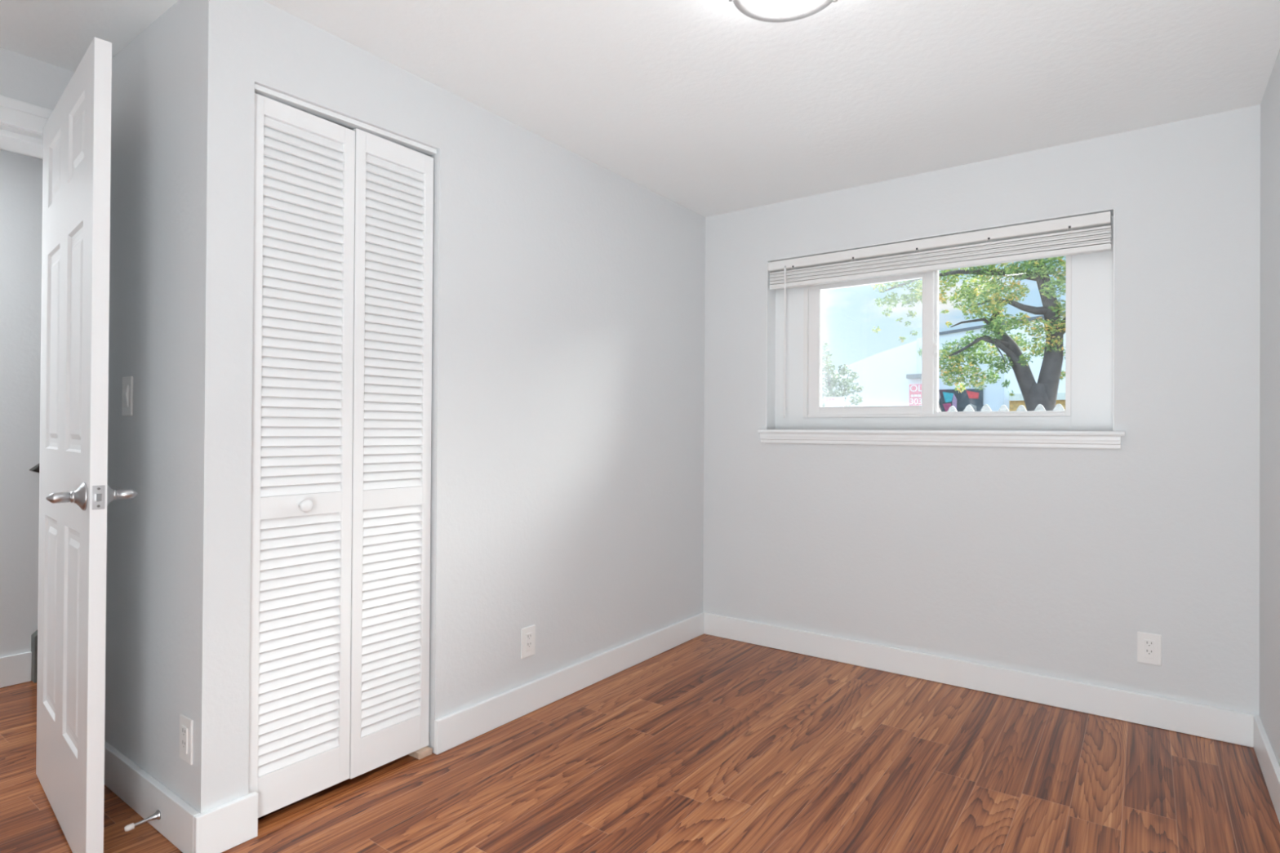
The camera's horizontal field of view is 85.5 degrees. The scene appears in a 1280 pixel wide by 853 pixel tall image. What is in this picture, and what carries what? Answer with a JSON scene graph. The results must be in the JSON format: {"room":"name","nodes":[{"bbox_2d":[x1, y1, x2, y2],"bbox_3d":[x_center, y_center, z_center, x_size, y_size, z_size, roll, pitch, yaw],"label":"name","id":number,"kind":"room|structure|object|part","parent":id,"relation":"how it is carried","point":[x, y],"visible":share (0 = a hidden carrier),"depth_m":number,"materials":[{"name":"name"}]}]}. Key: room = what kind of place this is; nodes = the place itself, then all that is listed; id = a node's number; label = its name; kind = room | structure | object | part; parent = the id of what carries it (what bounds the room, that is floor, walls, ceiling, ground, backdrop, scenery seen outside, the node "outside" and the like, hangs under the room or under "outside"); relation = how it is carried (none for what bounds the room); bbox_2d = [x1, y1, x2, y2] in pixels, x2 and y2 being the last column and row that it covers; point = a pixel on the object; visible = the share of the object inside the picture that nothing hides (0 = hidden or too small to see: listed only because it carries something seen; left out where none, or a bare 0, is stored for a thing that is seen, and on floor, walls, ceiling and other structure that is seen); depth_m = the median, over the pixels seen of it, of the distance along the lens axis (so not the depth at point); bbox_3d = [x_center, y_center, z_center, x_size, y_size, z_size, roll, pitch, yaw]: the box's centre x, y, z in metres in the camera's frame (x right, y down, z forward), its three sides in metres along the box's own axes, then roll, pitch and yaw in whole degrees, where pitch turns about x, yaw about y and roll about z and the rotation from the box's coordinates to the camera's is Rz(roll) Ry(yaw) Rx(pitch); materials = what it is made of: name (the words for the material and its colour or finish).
{"room":"empty bedroom","nodes":[
{"label":"empty bedroom","id":0,"kind":"room"},
{"bbox_2d":[0,149,43,657],"bbox_3d":[-2.408,-0.029,3.398,0.120,2.260,4.250,0,0,36],"label":"wall","id":1,"kind":"structure","parent":0,"point":[20,175],"depth_m":2.96,"materials":[{"name":"white paint"}]},
{"bbox_2d":[0,651,31,688],"bbox_3d":[-3.119,1.026,2.312,0.017,0.126,1.674,0,0,36],"label":"baseboard","id":2,"kind":"structure","parent":1,"relation":"attached to","point":[16,668],"depth_m":2.94,"materials":[{"name":"white paint"}]},
{"bbox_2d":[29,463,39,472],"bbox_3d":[-2.234,-0.302,3.452,0.096,1.019,1.238,0,0,36],"label":"handrail","id":3,"kind":"object","parent":1,"relation":"attached to","point":[36,468],"visible":0.1,"depth_m":2.94,"materials":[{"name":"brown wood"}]},
{"bbox_2d":[104,0,191,800],"bbox_3d":[-1.558,-0.030,2.157,0.980,2.260,0.100,0,0,36],"label":"wall","id":4,"kind":"structure","parent":0,"point":[145,640],"depth_m":1.98,"materials":[{"name":"white paint"}]},
{"bbox_2d":[0,94,53,159],"bbox_3d":[-2.195,0.040,1.946,0.200,2.110,0.975,0,0,36],"label":"door frame","id":5,"kind":"structure","parent":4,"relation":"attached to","point":[14,113],"depth_m":2.18,"materials":[{"name":"white paint"}]},
{"bbox_2d":[0,47,74,110],"bbox_3d":[-2.374,-0.038,1.717,0.180,2.260,1.573,0,0,36],"label":"wall","id":6,"kind":"structure","parent":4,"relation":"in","point":[24,78],"depth_m":2.19,"materials":[{"name":"white paint"}]},
{"bbox_2d":[35,37,137,852],"bbox_3d":[-1.596,0.074,1.938,0.785,2.032,0.181,0,0,42],"label":"door","id":7,"kind":"structure","parent":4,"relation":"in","point":[75,495],"depth_m":1.80,"materials":[{"name":"white paint"}]},
{"bbox_3d":[-1.426,0.171,1.698,0.104,0.028,0.056,0,0,42],"label":"lever handle","id":8,"kind":"part","parent":7,"relation":"part of","materials":[{"name":"silver metal"}]},
{"bbox_3d":[-1.314,0.172,1.681,0.001,0.058,0.025,0,0,42],"label":"latch plate","id":9,"kind":"part","parent":7,"relation":"part of","materials":[{"name":"silver metal"}]},
{"bbox_3d":[-1.342,0.172,1.791,0.104,0.028,0.056,0,0,42],"label":"lever handle","id":10,"kind":"part","parent":7,"relation":"part of","materials":[{"name":"silver metal"}]},
{"bbox_2d":[121,376,133,416],"bbox_3d":[-1.536,-0.090,2.071,0.074,0.118,0.012,0,0,36],"label":"light switch","id":11,"kind":"object","parent":4,"relation":"attached to","point":[127,382],"visible":1,"depth_m":2.06,"materials":[{"name":"white plastic"}]},
{"bbox_2d":[104,740,199,852],"bbox_3d":[-1.480,1.040,2.016,0.883,0.116,0.017,0,0,36],"label":"baseboard","id":12,"kind":"structure","parent":4,"relation":"attached to","point":[139,789],"depth_m":1.92,"materials":[{"name":"white paint"}]},
{"bbox_2d":[124,809,160,831],"bbox_3d":[-1.324,1.050,1.844,0.025,0.025,0.080,0,0,36],"label":"door stop","id":13,"kind":"object","parent":12,"relation":"attached to","point":[157,815],"visible":1,"depth_m":1.84,"materials":[{"name":"silver metal"}]},
{"bbox_3d":[-1.319,1.050,1.851,0.025,0.025,0.061,0,0,36],"label":"stop rod","id":14,"kind":"part","parent":13,"relation":"part of","materials":[{"name":"silver metal"}]},
{"bbox_2d":[179,713,193,764],"bbox_3d":[-1.187,0.817,1.810,0.074,0.116,0.009,0,0,36],"label":"power outlet","id":15,"kind":"object","parent":4,"relation":"attached to","point":[186,724],"visible":1,"depth_m":1.80,"materials":[{"name":"white plastic"}]},
{"bbox_2d":[181,724,187,754],"bbox_3d":[-1.188,0.817,1.808,0.033,0.067,0.004,0,0,36],"label":"receptacle","id":16,"kind":"object","parent":15,"relation":"attached to","point":[184,727],"depth_m":1.81,"materials":[{"name":"grey plastic"}]},
{"bbox_2d":[184,0,705,813],"bbox_3d":[-0.421,-0.019,2.798,0.100,2.260,2.477,0,0,36],"label":"wall","id":17,"kind":"structure","parent":0,"point":[567,427],"depth_m":2.55,"materials":[{"name":"white paint"}]},
{"bbox_2d":[193,791,257,852],"bbox_3d":[-1.077,1.042,1.805,0.017,0.116,0.151,0,0,36],"label":"baseboard","id":18,"kind":"structure","parent":17,"relation":"attached to","point":[220,828],"depth_m":1.80,"materials":[{"name":"white paint"}]},
{"bbox_2d":[254,84,436,155],"bbox_3d":[-0.884,-0.929,2.129,0.038,0.033,0.599,0,0,36],"label":"closet track","id":19,"kind":"object","parent":17,"relation":"attached to","point":[304,106],"visible":0.76,"depth_m":2.08,"materials":[{"name":"white paint"}]},
{"bbox_2d":[248,93,433,817],"bbox_3d":[-0.880,0.081,2.111,0.066,1.995,0.595,0,0,36],"label":"door","id":20,"kind":"structure","parent":19,"relation":"hanging from","point":[340,484],"depth_m":2.08,"materials":[{"name":"white paint"}]},
{"bbox_3d":[-0.981,0.083,2.005,0.028,1.980,0.306,0,0,36],"label":"panel","id":21,"kind":"part","parent":20,"relation":"part of","materials":[{"name":"white paint"}]},
{"bbox_3d":[-0.981,0.083,2.005,0.027,1.980,0.238,0,0,36],"label":"rail","id":22,"kind":"part","parent":20,"relation":"part of","materials":[{"name":"white paint"}]},
{"bbox_3d":[-0.958,0.227,1.981,0.038,0.037,0.037,0,0,36],"label":"knob","id":23,"kind":"part","parent":20,"relation":"part of","materials":[{"name":"white paint"}]},
{"bbox_3d":[-0.804,0.082,2.247,0.028,1.995,0.286,0,0,36],"label":"panel","id":24,"kind":"part","parent":20,"relation":"part of","materials":[{"name":"white paint"}]},
{"bbox_3d":[-0.805,0.082,2.247,0.027,1.995,0.218,0,0,36],"label":"rail","id":25,"kind":"part","parent":20,"relation":"part of","materials":[{"name":"white paint"}]},
{"bbox_2d":[520,624,535,658],"bbox_3d":[-0.433,0.836,2.693,0.009,0.116,0.074,0,0,36],"label":"power outlet","id":26,"kind":"object","parent":17,"relation":"attached to","point":[527,634],"visible":1,"depth_m":2.69,"materials":[{"name":"white plastic"}]},
{"bbox_2d":[525,631,532,651],"bbox_3d":[-0.431,0.836,2.691,0.004,0.067,0.033,0,0,36],"label":"receptacle","id":27,"kind":"object","parent":26,"relation":"attached to","point":[528,634],"depth_m":2.69,"materials":[{"name":"white plastic"}]},
{"bbox_2d":[434,612,705,754],"bbox_3d":[-0.170,1.056,3.047,0.017,0.114,1.761,0,0,36],"label":"baseboard","id":28,"kind":"structure","parent":17,"relation":"attached to","point":[452,730],"depth_m":2.79,"materials":[{"name":"white paint"}]},
{"bbox_2d":[0,633,1279,852],"bbox_3d":[-0.714,1.165,2.076,4.484,0.120,4.370,0,0,36],"label":"floor","id":29,"kind":"structure","parent":0,"point":[705,744],"depth_m":2.17,"materials":[{"name":"brown wood"}]},
{"bbox_2d":[31,629,37,682],"bbox_3d":[-2.200,0.452,3.535,0.054,1.299,1.376,0,0,36],"label":"stair stringer","id":30,"kind":"object","parent":29,"relation":"on","point":[34,636],"visible":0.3,"depth_m":2.97,"materials":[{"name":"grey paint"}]},
{"bbox_2d":[408,746,432,759],"bbox_3d":[-0.740,1.093,2.335,0.060,0.024,0.056,0,0,36],"label":"wood block","id":31,"kind":"object","parent":29,"relation":"on","point":[420,753],"visible":0.71,"depth_m":2.32,"materials":[{"name":"beige wood"}]},
{"bbox_2d":[0,0,1279,217],"bbox_3d":[-0.699,-1.215,2.088,4.484,0.120,4.370,0,0,36],"label":"ceiling","id":32,"kind":"structure","parent":0,"point":[710,108],"depth_m":2.21,"materials":[{"name":"white paint"}]},
{"bbox_2d":[728,0,837,22],"bbox_3d":[0.359,-1.101,1.701,0.270,0.098,0.270,0,0,36],"label":"ceiling light","id":33,"kind":"object","parent":32,"relation":"attached to","point":[766,11],"visible":1,"depth_m":1.76,"materials":[{"name":"white glass"}]},
{"bbox_3d":[0.359,-1.086,1.701,0.218,0.068,0.218,0,0,36],"label":"lamp shade","id":34,"kind":"part","parent":33,"relation":"part of","materials":[{"name":"white glass"}]},
{"bbox_2d":[702,104,1260,715],"bbox_3d":[1.088,-0.007,3.354,3.084,2.260,0.200,0,0,36],"label":"wall","id":35,"kind":"structure","parent":0,"point":[1047,562],"depth_m":2.80,"materials":[{"name":"white paint"}]},
{"bbox_2d":[760,208,1120,448],"bbox_3d":[1.288,-0.382,3.182,1.517,0.935,0.198,0,0,36],"label":"window","id":36,"kind":"structure","parent":35,"relation":"in","point":[812,295],"depth_m":3.17,"materials":[{"name":"white plastic"}]},
{"bbox_3d":[1.109,-0.402,3.364,0.600,0.687,0.033,0,0,36],"label":"sliding sash","id":37,"kind":"part","parent":36,"relation":"part of","materials":[{"name":"clear glass"}]},
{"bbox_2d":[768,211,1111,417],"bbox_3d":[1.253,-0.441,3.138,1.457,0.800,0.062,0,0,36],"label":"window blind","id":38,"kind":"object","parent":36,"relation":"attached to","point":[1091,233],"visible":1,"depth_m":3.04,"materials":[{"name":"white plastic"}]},
{"bbox_3d":[1.251,-0.761,3.127,0.018,0.076,0.005,0,0,36],"label":"ladder cord","id":39,"kind":"part","parent":38,"relation":"part of","materials":[{"name":"white plastic"}]},
{"bbox_3d":[1.259,-0.818,3.146,1.455,0.045,0.048,0,0,36],"label":"head rail","id":40,"kind":"part","parent":38,"relation":"part of","materials":[{"name":"white"}]},
{"bbox_3d":[1.260,-0.708,3.142,1.451,0.027,0.037,0,0,36],"label":"rail","id":41,"kind":"part","parent":38,"relation":"part of","materials":[{"name":"white plastic"}]},
{"bbox_3d":[1.488,-0.760,2.954,0.018,0.076,0.005,0,0,36],"label":"ladder cord","id":42,"kind":"part","parent":38,"relation":"part of","materials":[{"name":"white plastic"}]},
{"bbox_2d":[757,429,1124,436],"bbox_3d":[1.262,0.027,3.144,1.540,0.019,0.133,0,0,36],"label":"window sill","id":43,"kind":"structure","parent":35,"relation":"attached to","point":[1121,433],"depth_m":3.00,"materials":[{"name":"white paint"}]},
{"bbox_2d":[704,612,1259,747],"bbox_3d":[1.258,1.065,3.084,2.247,0.114,0.017,0,0,36],"label":"baseboard","id":44,"kind":"structure","parent":35,"relation":"attached to","point":[1233,726],"depth_m":2.88,"materials":[{"name":"white paint"}]},
{"bbox_2d":[1137,631,1161,666],"bbox_3d":[1.919,0.837,2.610,0.074,0.116,0.009,0,0,36],"label":"power outlet","id":45,"kind":"object","parent":35,"relation":"attached to","point":[1148,645],"visible":1,"depth_m":2.61,"materials":[{"name":"white plastic"}]},
{"bbox_2d":[1143,639,1155,658],"bbox_3d":[1.917,0.837,2.608,0.033,0.067,0.004,0,0,36],"label":"receptacle","id":46,"kind":"object","parent":45,"relation":"attached to","point":[1148,644],"depth_m":2.61,"materials":[{"name":"grey plastic"}]},
{"bbox_2d":[1259,49,1279,766],"bbox_3d":[1.033,-0.020,0.764,0.120,2.260,4.050,0,0,36],"label":"wall","id":47,"kind":"structure","parent":0,"point":[1269,340],"depth_m":2.23,"materials":[{"name":"white paint"}]},
{"bbox_2d":[1253,715,1279,823],"bbox_3d":[0.965,1.052,0.791,0.017,0.114,4.033,0,0,36],"label":"baseboard","id":48,"kind":"structure","parent":47,"relation":"attached to","point":[1268,762],"depth_m":2.15,"materials":[{"name":"white paint"}]},
{"label":"outside","id":49,"kind":"structure","parent":0,"visible":0},
{"bbox_3d":[18.087,1.012,28.079,60.000,0.200,59.800,0,0,36],"label":"ground","id":50,"kind":"structure","parent":49,"visible":0},
{"bbox_2d":[824,396,844,407],"bbox_3d":[4.692,0.026,16.727,0.460,1.480,0.086,0,0,36],"label":"notice","id":51,"kind":"object","parent":50,"relation":"on","point":[828,401],"visible":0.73,"depth_m":16.70,"materials":[{"name":"white paper"}]},
{"bbox_2d":[821,340,863,407],"bbox_3d":[4.806,-0.696,17.821,1.810,3.041,1.319,0,0,36],"label":"young tree","id":52,"kind":"object","parent":50,"relation":"on","point":[828,383],"visible":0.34,"depth_m":17.60,"materials":[{"name":"green plant"}]},
{"bbox_2d":[821,312,1065,411],"bbox_3d":[12.262,-1.437,23.904,14.500,4.580,7.450,0,0,36],"label":"building","id":53,"kind":"structure","parent":50,"relation":"on","point":[886,377],"depth_m":22.07,"materials":[{"name":"white paint"}]},
{"bbox_2d":[909,384,921,405],"bbox_3d":[8.716,-0.256,21.857,0.410,2.150,0.119,0,0,36],"label":"poster","id":54,"kind":"object","parent":53,"relation":"attached to","point":[915,390],"visible":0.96,"depth_m":21.83,"materials":[{"name":"pink paper"}]},
{"bbox_2d":[937,388,982,411],"bbox_3d":[9.865,-0.616,21.471,1.380,1.080,0.075,0,0,36],"label":"mural panel","id":55,"kind":"object","parent":53,"relation":"attached to","point":[973,397],"visible":0.56,"depth_m":21.42,"materials":[{"name":"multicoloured paint"}]},
{"bbox_2d":[871,256,1066,410],"bbox_3d":[6.332,-1.960,9.182,6.153,5.505,4.089,0,0,36],"label":"street tree","id":56,"kind":"object","parent":50,"relation":"on","point":[1044,393],"visible":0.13,"depth_m":9.03,"materials":[{"name":"green plant"}]},
{"bbox_2d":[919,403,1065,412],"bbox_3d":[2.790,0.262,5.155,2.510,0.863,0.139,0,0,36],"label":"picket fence","id":57,"kind":"object","parent":50,"relation":"on","point":[1059,406],"visible":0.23,"depth_m":5.14,"materials":[{"name":"white wood"}]}
]}

